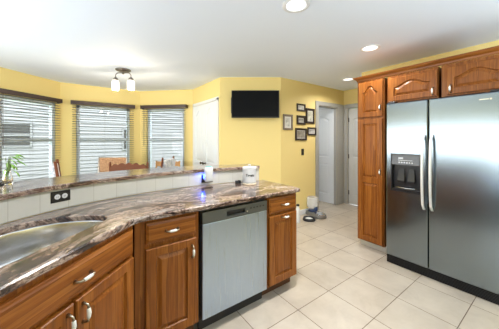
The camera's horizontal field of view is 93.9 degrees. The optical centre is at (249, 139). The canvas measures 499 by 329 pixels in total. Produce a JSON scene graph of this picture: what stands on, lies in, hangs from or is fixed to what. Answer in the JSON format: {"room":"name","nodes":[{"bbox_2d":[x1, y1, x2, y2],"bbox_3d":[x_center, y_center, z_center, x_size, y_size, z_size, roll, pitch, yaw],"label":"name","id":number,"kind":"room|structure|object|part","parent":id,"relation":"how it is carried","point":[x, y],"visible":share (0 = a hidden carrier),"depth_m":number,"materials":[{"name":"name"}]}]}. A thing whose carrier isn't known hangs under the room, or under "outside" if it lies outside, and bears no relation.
{"room":"kitchen","nodes":[
{"label":"kitchen","id":0,"kind":"room"},
{"bbox_2d":[0,67,59,164],"bbox_3d":[-3.665,0.150,3.684,0.120,2.440,1.394,0,0,9],"label":"wall","id":1,"kind":"structure","parent":0,"point":[9,79],"depth_m":3.87,"materials":[{"name":"yellow paint"}]},
{"bbox_2d":[60,82,139,175],"bbox_3d":[-2.990,0.150,4.762,1.460,2.440,0.120,0,0,-36],"label":"wall","id":2,"kind":"structure","parent":0,"point":[68,91],"depth_m":4.48,"materials":[{"name":"yellow paint"}]},
{"bbox_2d":[76,105,129,174],"bbox_3d":[-2.958,0.105,4.752,0.980,1.550,0.135,0,0,-36],"label":"window","id":3,"kind":"structure","parent":2,"relation":"in","point":[83,107],"depth_m":4.64,"materials":[{"name":"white plastic"}]},
{"bbox_2d":[71,100,134,173],"bbox_3d":[-2.902,0.057,4.675,1.090,1.593,0.115,0,0,-36],"label":"window blind","id":4,"kind":"object","parent":3,"relation":"attached to","point":[82,103],"visible":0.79,"depth_m":4.60,"materials":[{"name":"white plastic"}]},
{"bbox_2d":[0,181,242,224],"bbox_3d":[-1.008,0.846,1.536,0.688,1.048,3.202,0,0,32],"label":"wall","id":5,"kind":"structure","parent":0,"point":[241,181],"depth_m":1.73,"materials":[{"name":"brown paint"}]},
{"bbox_2d":[51,189,69,203],"bbox_3d":[-1.243,0.371,1.536,0.010,0.072,0.112,0,0,25],"label":"wall outlet","id":6,"kind":"object","parent":5,"relation":"attached to","point":[64,195],"visible":1,"depth_m":1.53,"materials":[{"name":"black plastic"}]},
{"bbox_2d":[0,169,258,223],"bbox_3d":[-0.958,0.388,1.494,0.580,0.131,3.092,0,0,32],"label":"backsplash","id":7,"kind":"structure","parent":5,"relation":"attached to","point":[12,209],"depth_m":1.76,"materials":[{"name":"beige tile"}]},
{"bbox_2d":[0,164,259,200],"bbox_3d":[-1.121,0.307,1.585,0.984,0.030,3.378,0,0,32],"label":"raised bar","id":8,"kind":"object","parent":5,"relation":"on","point":[26,187],"visible":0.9,"depth_m":1.80,"materials":[{"name":"stone"}]},
{"bbox_2d":[0,154,25,184],"bbox_3d":[-1.554,0.194,1.535,0.152,0.197,0.154,0,0,-10],"label":"plant","id":9,"kind":"object","parent":8,"relation":"on","point":[7,179],"visible":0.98,"depth_m":1.52,"materials":[{"name":"green plant"}]},
{"bbox_3d":[-1.569,0.186,1.536,0.073,0.172,0.060,0,0,-12],"label":"stem","id":10,"kind":"part","parent":9,"relation":"part of","materials":[{"name":"green plant"}]},
{"bbox_2d":[203,166,212,181],"bbox_3d":[-0.412,0.339,2.337,0.097,0.152,0.064,0,0,-31],"label":"plug","id":11,"kind":"object","parent":5,"relation":"attached to","point":[208,170],"visible":1,"depth_m":2.31,"materials":[{"name":"white plastic"}]},
{"bbox_2d":[140,89,192,165],"bbox_3d":[-1.788,0.150,5.076,1.330,2.440,0.120,0,0,9],"label":"wall","id":12,"kind":"structure","parent":0,"point":[163,97],"depth_m":5.00,"materials":[{"name":"yellow paint"}]},
{"bbox_2d":[148,109,183,166],"bbox_3d":[-1.807,0.105,5.051,0.920,1.550,0.135,0,0,9],"label":"window","id":13,"kind":"structure","parent":12,"relation":"in","point":[158,110],"depth_m":5.11,"materials":[{"name":"white plastic"}]},
{"bbox_2d":[140,104,187,167],"bbox_3d":[-1.822,0.057,4.957,1.030,1.593,0.115,0,0,9],"label":"window blind","id":14,"kind":"object","parent":13,"relation":"attached to","point":[177,106],"visible":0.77,"depth_m":4.93,"materials":[{"name":"grey plastic"}]},
{"bbox_2d":[193,78,219,164],"bbox_3d":[-0.826,0.150,4.523,0.120,2.440,1.270,0,0,-36],"label":"wall","id":15,"kind":"structure","parent":0,"point":[209,90],"depth_m":4.30,"materials":[{"name":"yellow paint"}]},
{"bbox_2d":[194,104,203,165],"bbox_3d":[-1.029,0.339,4.632,0.078,2.047,0.492,0,0,-36],"label":"door","id":16,"kind":"structure","parent":15,"relation":"in","point":[198,110],"depth_m":4.65,"materials":[{"name":"white paint"}]},
{"bbox_2d":[193,96,218,165],"bbox_3d":[-0.859,0.310,4.450,0.018,2.120,1.110,0,0,-36],"label":"trim","id":17,"kind":"structure","parent":15,"relation":"attached to","point":[216,99],"depth_m":4.04,"materials":[{"name":"white paint"}]},
{"bbox_2d":[202,101,215,164],"bbox_3d":[-0.736,0.339,4.229,0.078,2.047,0.492,0,0,-36],"label":"door","id":18,"kind":"structure","parent":15,"relation":"in","point":[209,108],"depth_m":4.25,"materials":[{"name":"white paint"}]},
{"bbox_2d":[0,0,498,90],"bbox_3d":[0.039,-1.145,1.988,7.400,0.150,8.170,0,0,-36],"label":"ceiling","id":19,"kind":"structure","parent":0,"point":[164,44],"depth_m":2.41,"materials":[{"name":"white paint"}]},
{"bbox_2d":[112,68,134,90],"bbox_3d":[-1.922,-0.914,3.548,0.312,0.312,0.215,0,0,28],"label":"ceiling lamp","id":20,"kind":"object","parent":19,"relation":"attached to","point":[115,83],"visible":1,"depth_m":3.51,"materials":[{"name":"white glass"}]},
{"bbox_3d":[-2.040,-0.834,3.548,0.104,0.152,0.104,0,0,0],"label":"lamp shade","id":21,"kind":"part","parent":20,"relation":"part of","materials":[{"name":"white glass"}]},
{"bbox_3d":[-1.804,-0.834,3.548,0.104,0.152,0.104,0,0,0],"label":"lamp shade","id":22,"kind":"part","parent":20,"relation":"part of","materials":[{"name":"white glass"}]},
{"bbox_2d":[282,0,309,12],"bbox_3d":[0.369,-1.065,1.847,0.216,0.008,0.216,0,0,-36],"label":"recessed light","id":23,"kind":"object","parent":19,"relation":"in","point":[296,6],"visible":1,"depth_m":1.85,"materials":[{"name":"white paint"}]},
{"bbox_2d":[360,44,380,51],"bbox_3d":[1.401,-1.065,2.710,0.216,0.008,0.216,0,0,-36],"label":"recessed light","id":24,"kind":"object","parent":19,"relation":"in","point":[372,47],"visible":1,"depth_m":2.70,"materials":[{"name":"white paint"}]},
{"bbox_2d":[220,77,280,183],"bbox_3d":[0.017,0.150,4.034,1.038,2.440,0.120,0,0,0],"label":"wall","id":25,"kind":"structure","parent":0,"point":[255,141],"depth_m":3.97,"materials":[{"name":"yellow paint"}]},
{"bbox_2d":[231,90,278,117],"bbox_3d":[0.092,-0.598,3.925,0.808,0.456,0.097,0,0,0],"label":"television","id":26,"kind":"object","parent":25,"relation":"attached to","point":[244,103],"visible":1,"depth_m":3.88,"materials":[{"name":"black plastic"}]},
{"bbox_2d":[281,77,343,209],"bbox_3d":[1.298,0.150,4.602,1.970,2.440,0.120,0,0,-36],"label":"wall","id":27,"kind":"structure","parent":0,"point":[297,170],"depth_m":4.26,"materials":[{"name":"yellow paint"}]},
{"bbox_2d":[283,114,292,129],"bbox_3d":[0.671,-0.310,4.058,0.233,0.270,0.021,0,0,-36],"label":"picture frame","id":28,"kind":"object","parent":27,"relation":"attached to","point":[287,119],"visible":1,"depth_m":4.06,"materials":[{"name":"brown wood"}]},
{"bbox_2d":[286,118,289,125],"bbox_3d":[0.669,-0.310,4.062,0.103,0.140,0.002,0,0,-36],"label":"print","id":29,"kind":"object","parent":28,"relation":"attached to","point":[287,119],"depth_m":4.06},
{"bbox_2d":[295,128,306,139],"bbox_3d":[0.946,-0.103,4.258,0.300,0.223,0.021,0,0,-36],"label":"picture frame","id":30,"kind":"object","parent":27,"relation":"attached to","point":[300,133],"visible":1,"depth_m":4.25,"materials":[{"name":"black wood"}]},
{"bbox_2d":[297,131,304,137],"bbox_3d":[0.943,-0.103,4.262,0.204,0.127,0.002,0,0,-36],"label":"print","id":31,"kind":"object","parent":30,"relation":"attached to","point":[300,134],"depth_m":4.26},
{"bbox_2d":[297,115,305,124],"bbox_3d":[0.946,-0.362,4.257,0.225,0.165,0.021,0,0,-36],"label":"picture frame","id":32,"kind":"object","parent":27,"relation":"attached to","point":[301,120],"visible":1,"depth_m":4.25,"materials":[{"name":"black wood"}]},
{"bbox_2d":[297,103,305,111],"bbox_3d":[0.946,-0.593,4.257,0.225,0.135,0.021,0,0,-36],"label":"picture frame","id":33,"kind":"object","parent":27,"relation":"attached to","point":[300,107],"visible":1,"depth_m":4.26,"materials":[{"name":"black wood"}]},
{"bbox_2d":[300,206,314,214],"bbox_3d":[0.905,1.325,4.233,0.900,0.090,0.014,0,0,-36],"label":"baseboard","id":34,"kind":"structure","parent":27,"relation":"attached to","point":[303,211],"depth_m":4.30,"materials":[{"name":"white paint"}]},
{"bbox_2d":[306,108,314,123],"bbox_3d":[1.150,-0.453,4.406,0.240,0.285,0.021,0,0,-36],"label":"picture frame","id":35,"kind":"object","parent":27,"relation":"attached to","point":[310,113],"visible":1,"depth_m":4.41,"materials":[{"name":"black wood"}]},
{"bbox_2d":[308,111,311,120],"bbox_3d":[1.147,-0.453,4.410,0.126,0.171,0.002,0,0,-36],"label":"print","id":36,"kind":"object","parent":35,"relation":"attached to","point":[309,112],"depth_m":4.41},
{"bbox_2d":[307,127,315,134],"bbox_3d":[1.188,-0.165,4.434,0.245,0.150,0.021,0,0,-36],"label":"picture frame","id":37,"kind":"object","parent":27,"relation":"attached to","point":[310,130],"visible":1,"depth_m":4.43,"materials":[{"name":"black wood"}]},
{"bbox_2d":[319,109,333,203],"bbox_3d":[1.586,0.351,5.168,0.102,2.022,0.612,0,0,-41],"label":"door","id":38,"kind":"structure","parent":27,"relation":"in","point":[326,117],"depth_m":5.08,"materials":[{"name":"white paint"}]},
{"bbox_2d":[315,101,343,209],"bbox_3d":[1.629,0.305,4.831,0.955,2.130,0.138,0,0,-36],"label":"trim","id":39,"kind":"structure","parent":27,"relation":"attached to","point":[339,109],"depth_m":4.93,"materials":[{"name":"grey paint"}]},
{"bbox_2d":[194,201,498,328],"bbox_3d":[0.039,1.430,1.988,7.400,0.120,8.170,0,0,-36],"label":"floor","id":40,"kind":"structure","parent":0,"point":[339,281],"depth_m":2.03,"materials":[{"name":"tile"}]},
{"bbox_2d":[0,225,133,328],"bbox_3d":[-1.024,0.928,0.937,0.659,0.884,0.958,0,0,9],"label":"base cabinet","id":41,"kind":"object","parent":40,"relation":"on","point":[93,289],"visible":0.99,"depth_m":1.00,"materials":[{"name":"brown wood"}]},
{"bbox_3d":[-0.774,0.964,0.739,0.025,0.577,0.464,0,0,9],"label":"door","id":42,"kind":"part","parent":41,"relation":"part of","materials":[{"name":"brown wood"}]},
{"bbox_3d":[-0.711,0.745,0.933,0.039,0.096,0.018,0,0,9],"label":"handle","id":43,"kind":"part","parent":41,"relation":"part of","materials":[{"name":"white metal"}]},
{"bbox_3d":[-0.700,0.590,1.004,0.039,0.018,0.096,0,0,9],"label":"handle","id":44,"kind":"part","parent":41,"relation":"part of","materials":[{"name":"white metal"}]},
{"bbox_3d":[-0.700,0.745,1.004,0.039,0.096,0.018,0,0,9],"label":"handle","id":45,"kind":"part","parent":41,"relation":"part of","materials":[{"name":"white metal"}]},
{"bbox_3d":[-0.707,0.964,1.164,0.025,0.577,0.372,0,0,9],"label":"door","id":46,"kind":"part","parent":41,"relation":"part of","materials":[{"name":"brown wood"}]},
{"bbox_2d":[0,180,299,297],"bbox_3d":[-0.707,0.470,1.361,1.121,0.030,3.123,0,0,32],"label":"countertop","id":47,"kind":"structure","parent":41,"relation":"on","point":[118,214],"depth_m":1.43,"materials":[{"name":"stone"}]},
{"bbox_2d":[0,220,102,266],"bbox_3d":[-1.082,0.578,1.031,0.478,0.182,0.834,0,0,9],"label":"sink","id":48,"kind":"object","parent":47,"relation":"in","point":[15,245],"visible":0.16,"depth_m":1.30,"materials":[{"name":"silver metal"}]},
{"bbox_2d":[242,164,255,184],"bbox_3d":[-0.001,0.353,2.412,0.147,0.203,0.147,0,0,-36],"label":"canister","id":49,"kind":"object","parent":47,"relation":"on","point":[249,172],"visible":1,"depth_m":2.35,"materials":[{"name":"beige ceramic"}]},
{"bbox_2d":[98,157,127,171],"bbox_3d":[-2.421,0.835,3.922,0.516,1.070,0.443,0,0,0],"label":"dining chair","id":50,"kind":"object","parent":40,"relation":"on","point":[103,162],"visible":0.34,"depth_m":4.11,"materials":[{"name":"brown wood"}]},
{"bbox_2d":[109,162,148,170],"bbox_3d":[-1.544,0.825,3.193,0.510,1.091,0.455,0,0,0],"label":"dining chair","id":51,"kind":"object","parent":40,"relation":"on","point":[121,166],"visible":0.23,"depth_m":2.97,"materials":[{"name":"brown wood"}]},
{"bbox_2d":[133,211,197,328],"bbox_3d":[-0.666,0.928,1.707,0.405,0.884,0.624,0,0,-36],"label":"base cabinet","id":52,"kind":"object","parent":40,"relation":"on","point":[165,250],"visible":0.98,"depth_m":1.48,"materials":[{"name":"brown wood"}]},
{"bbox_3d":[-0.500,0.572,1.506,0.322,0.127,0.025,0,0,-36],"label":"drawer","id":53,"kind":"part","parent":52,"relation":"part of","materials":[{"name":"brown wood"}]},
{"bbox_3d":[-0.500,0.959,1.506,0.322,0.587,0.025,0,0,-36],"label":"door","id":54,"kind":"part","parent":52,"relation":"part of","materials":[{"name":"brown wood"}]},
{"bbox_3d":[-0.484,0.573,1.478,0.096,0.018,0.039,0,0,-36],"label":"handle","id":55,"kind":"part","parent":52,"relation":"part of","materials":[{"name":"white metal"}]},
{"bbox_3d":[-0.375,0.750,1.558,0.018,0.096,0.039,0,0,-36],"label":"handle","id":56,"kind":"part","parent":52,"relation":"part of","materials":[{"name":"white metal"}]},
{"bbox_2d":[160,156,175,167],"bbox_3d":[-1.555,0.824,3.866,0.525,1.093,0.468,0,0,4],"label":"dining chair","id":57,"kind":"object","parent":40,"relation":"on","point":[170,162],"visible":0.16,"depth_m":3.75,"materials":[{"name":"white fabric"}]},
{"bbox_2d":[162,159,175,167],"bbox_3d":[-1.353,0.595,3.852,0.120,0.550,0.400,0,0,4],"label":"cushion","id":58,"kind":"object","parent":57,"relation":"on","point":[170,162],"depth_m":3.78,"materials":[{"name":"white fabric"}]},
{"bbox_2d":[156,161,179,167],"bbox_3d":[-1.630,0.892,4.453,0.490,0.957,0.445,0,0,0],"label":"dining chair","id":59,"kind":"object","parent":40,"relation":"on","point":[158,163],"visible":0.16,"depth_m":4.65,"materials":[{"name":"brown wood"}]},
{"bbox_2d":[198,198,266,328],"bbox_3d":[-0.260,0.934,2.026,0.594,0.872,0.586,0,0,-36],"label":"dishwasher","id":60,"kind":"object","parent":40,"relation":"on","point":[232,239],"visible":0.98,"depth_m":1.76,"materials":[{"name":"grey metal"}]},
{"bbox_3d":[-0.100,0.548,1.806,0.586,0.081,0.034,0,0,-36],"label":"control panel","id":61,"kind":"part","parent":60,"relation":"part of","materials":[{"name":"silver metal"}]},
{"bbox_3d":[-0.115,0.551,1.805,0.170,0.038,0.014,0,0,-36],"label":"pocket handle","id":62,"kind":"part","parent":60,"relation":"part of","materials":[{"name":"black plastic"}]},
{"bbox_2d":[262,192,295,294],"bbox_3d":[0.147,0.928,2.298,0.360,0.884,0.624,0,0,-36],"label":"base cabinet","id":63,"kind":"object","parent":40,"relation":"on","point":[281,210],"visible":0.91,"depth_m":2.06,"materials":[{"name":"brown wood"}]},
{"bbox_3d":[0.299,0.569,2.087,0.333,0.133,0.025,0,0,-36],"label":"drawer","id":64,"kind":"part","parent":63,"relation":"part of","materials":[{"name":"brown wood"}]},
{"bbox_3d":[0.299,0.955,2.087,0.333,0.594,0.025,0,0,-36],"label":"door","id":65,"kind":"part","parent":63,"relation":"part of","materials":[{"name":"brown wood"}]},
{"bbox_2d":[296,204,299,222],"bbox_3d":[0.803,1.218,3.871,0.075,0.303,0.080,0,0,34],"label":"water jug","id":66,"kind":"object","parent":40,"relation":"on","point":[297,205],"visible":0.9,"depth_m":3.84,"materials":[{"name":"white plastic"}]},
{"bbox_2d":[303,216,314,221],"bbox_3d":[1.019,1.347,3.991,0.220,0.045,0.219,0,0,-36],"label":"pet bowl","id":67,"kind":"object","parent":40,"relation":"on","point":[305,218],"visible":1,"depth_m":3.95,"materials":[{"name":"black"}]},
{"bbox_2d":[305,207,326,219],"bbox_3d":[1.197,1.208,4.205,0.220,0.325,0.424,0,0,-26],"label":"pet feeder","id":68,"kind":"object","parent":40,"relation":"on","point":[314,212],"visible":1,"depth_m":4.15,"materials":[{"name":"grey plastic"}]},
{"bbox_2d":[315,212,325,215],"bbox_3d":[1.249,1.300,4.098,0.188,0.020,0.188,0,0,-26],"label":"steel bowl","id":69,"kind":"object","parent":68,"relation":"on","point":[316,213],"depth_m":4.09,"materials":[{"name":"silver metal"}]},
{"bbox_2d":[358,77,387,252],"bbox_3d":[1.750,0.312,3.083,0.724,2.115,0.330,0,0,-36],"label":"pantry cabinet","id":70,"kind":"object","parent":40,"relation":"on","point":[372,94],"visible":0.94,"depth_m":2.87,"materials":[{"name":"brown wood"}]},
{"bbox_3d":[1.503,-0.502,2.895,0.025,0.435,0.294,0,0,-36],"label":"door","id":71,"kind":"part","parent":70,"relation":"part of","materials":[{"name":"brown wood"}]},
{"bbox_3d":[1.503,0.502,2.895,0.025,1.520,0.294,0,0,-36],"label":"door","id":72,"kind":"part","parent":70,"relation":"part of","materials":[{"name":"brown wood"}]},
{"bbox_2d":[353,45,498,82],"bbox_3d":[2.046,-0.776,2.692,0.705,0.060,1.400,0,0,-36],"label":"trim","id":73,"kind":"structure","parent":70,"relation":"on","point":[494,50],"depth_m":2.36,"materials":[{"name":"brown wood"}]},
{"bbox_2d":[386,89,498,304],"bbox_3d":[2.092,0.471,2.464,0.878,1.787,0.905,0,0,-36],"label":"refrigerator","id":74,"kind":"object","parent":40,"relation":"on","point":[442,154],"visible":1,"depth_m":2.19,"materials":[{"name":"grey metal"}]},
{"bbox_3d":[1.663,0.211,2.476,0.047,0.107,0.260,0,0,-36],"label":"control panel","id":75,"kind":"part","parent":74,"relation":"part of","materials":[{"name":"black"}]},
{"bbox_3d":[1.675,0.435,2.480,0.066,1.674,0.389,0,0,-36],"label":"freezer door","id":76,"kind":"part","parent":74,"relation":"part of","materials":[{"name":"silver metal"}]},
{"bbox_3d":[1.717,0.320,2.305,0.084,0.750,0.024,0,0,-36],"label":"handle","id":77,"kind":"part","parent":74,"relation":"part of","materials":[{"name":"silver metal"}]},
{"bbox_3d":[1.756,0.320,2.252,0.084,0.750,0.024,0,0,-36],"label":"handle","id":78,"kind":"part","parent":74,"relation":"part of","materials":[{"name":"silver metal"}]},
{"bbox_3d":[1.943,0.435,2.111,0.066,1.674,0.510,0,0,-36],"label":"door","id":79,"kind":"part","parent":74,"relation":"part of","materials":[{"name":"silver metal"}]},
{"bbox_2d":[344,88,357,104],"bbox_3d":[2.803,0.150,4.138,0.120,2.440,2.400,0,0,-36],"label":"wall","id":80,"kind":"structure","parent":0,"point":[350,96],"depth_m":4.93,"materials":[{"name":"yellow paint"}]},
{"bbox_2d":[344,103,357,203],"bbox_3d":[2.373,0.305,4.715,0.138,2.130,0.920,0,0,-36],"label":"trim","id":81,"kind":"structure","parent":80,"relation":"attached to","point":[347,107],"depth_m":5.00,"materials":[{"name":"grey paint"}]},
{"bbox_2d":[348,108,357,204],"bbox_3d":[2.334,0.351,4.702,0.097,2.022,0.736,0,0,-36],"label":"door","id":82,"kind":"structure","parent":80,"relation":"in","point":[353,113],"depth_m":4.92,"materials":[{"name":"grey paint"}]},
{"bbox_2d":[362,40,498,77],"bbox_3d":[3.131,0.150,1.935,0.100,2.440,4.450,0,0,-36],"label":"wall","id":83,"kind":"structure","parent":0,"point":[493,43],"depth_m":2.92,"materials":[{"name":"yellow paint"}]},
{"bbox_2d":[388,67,442,102],"bbox_3d":[2.009,-0.588,2.727,0.724,0.315,0.480,0,0,-36],"label":"upper cabinet","id":84,"kind":"object","parent":83,"relation":"attached to","point":[425,84],"visible":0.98,"depth_m":2.50,"materials":[{"name":"brown wood"}]},
{"bbox_2d":[442,54,498,97],"bbox_3d":[2.308,-0.588,2.315,0.724,0.315,0.483,0,0,-36],"label":"upper cabinet","id":85,"kind":"object","parent":83,"relation":"attached to","point":[478,75],"visible":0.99,"depth_m":2.15,"materials":[{"name":"brown wood"}]},
{"bbox_3d":[-0.036,1.368,1.087,6.020,0.004,6.600,0,0,-36],"label":"boards","id":86,"kind":"object","parent":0,"visible":0},
{"bbox_2d":[50,159,60,176],"bbox_3d":[-2.303,0.814,3.114,0.525,1.112,0.448,0,0,-37],"label":"dining chair","id":87,"kind":"object","parent":86,"relation":"on","point":[55,167],"visible":0.18,"depth_m":2.82,"materials":[{"name":"brown wood"}]},
{"bbox_3d":[-2.315,0.615,2.844,0.122,0.714,0.032,0,0,-37],"label":"post","id":88,"kind":"part","parent":87,"relation":"part of","materials":[{"name":"brown wood"}]},
{"label":"outside","id":89,"kind":"structure","parent":0,"visible":0},
{"bbox_3d":[0.000,1.920,0.000,60.000,0.100,60.000,0,0,-36],"label":"ground","id":90,"kind":"structure","parent":89,"visible":0},
{"bbox_2d":[0,95,182,181],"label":"window","id":91,"kind":"structure","parent":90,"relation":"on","point":[159,131],"depth_m":8.16,"materials":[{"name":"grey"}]},
{"bbox_3d":[-7.170,-0.160,7.138,0.650,0.660,0.007,0,0,-36],"label":"pane","id":92,"kind":"part","parent":91,"relation":"part of","materials":[{"name":"clear glass"}]},
{"bbox_2d":[0,88,62,181],"bbox_3d":[-3.529,0.057,3.760,0.115,1.593,0.985,0,0,9],"label":"window blind","id":93,"kind":"object","parent":91,"relation":"attached to","point":[3,91],"visible":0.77,"depth_m":3.69,"materials":[{"name":"white plastic"}]},
{"bbox_3d":[-4.655,-0.025,8.964,0.315,0.710,0.007,0,0,-36],"label":"pane","id":94,"kind":"part","parent":91,"relation":"part of","materials":[{"name":"clear glass"}]}
]}

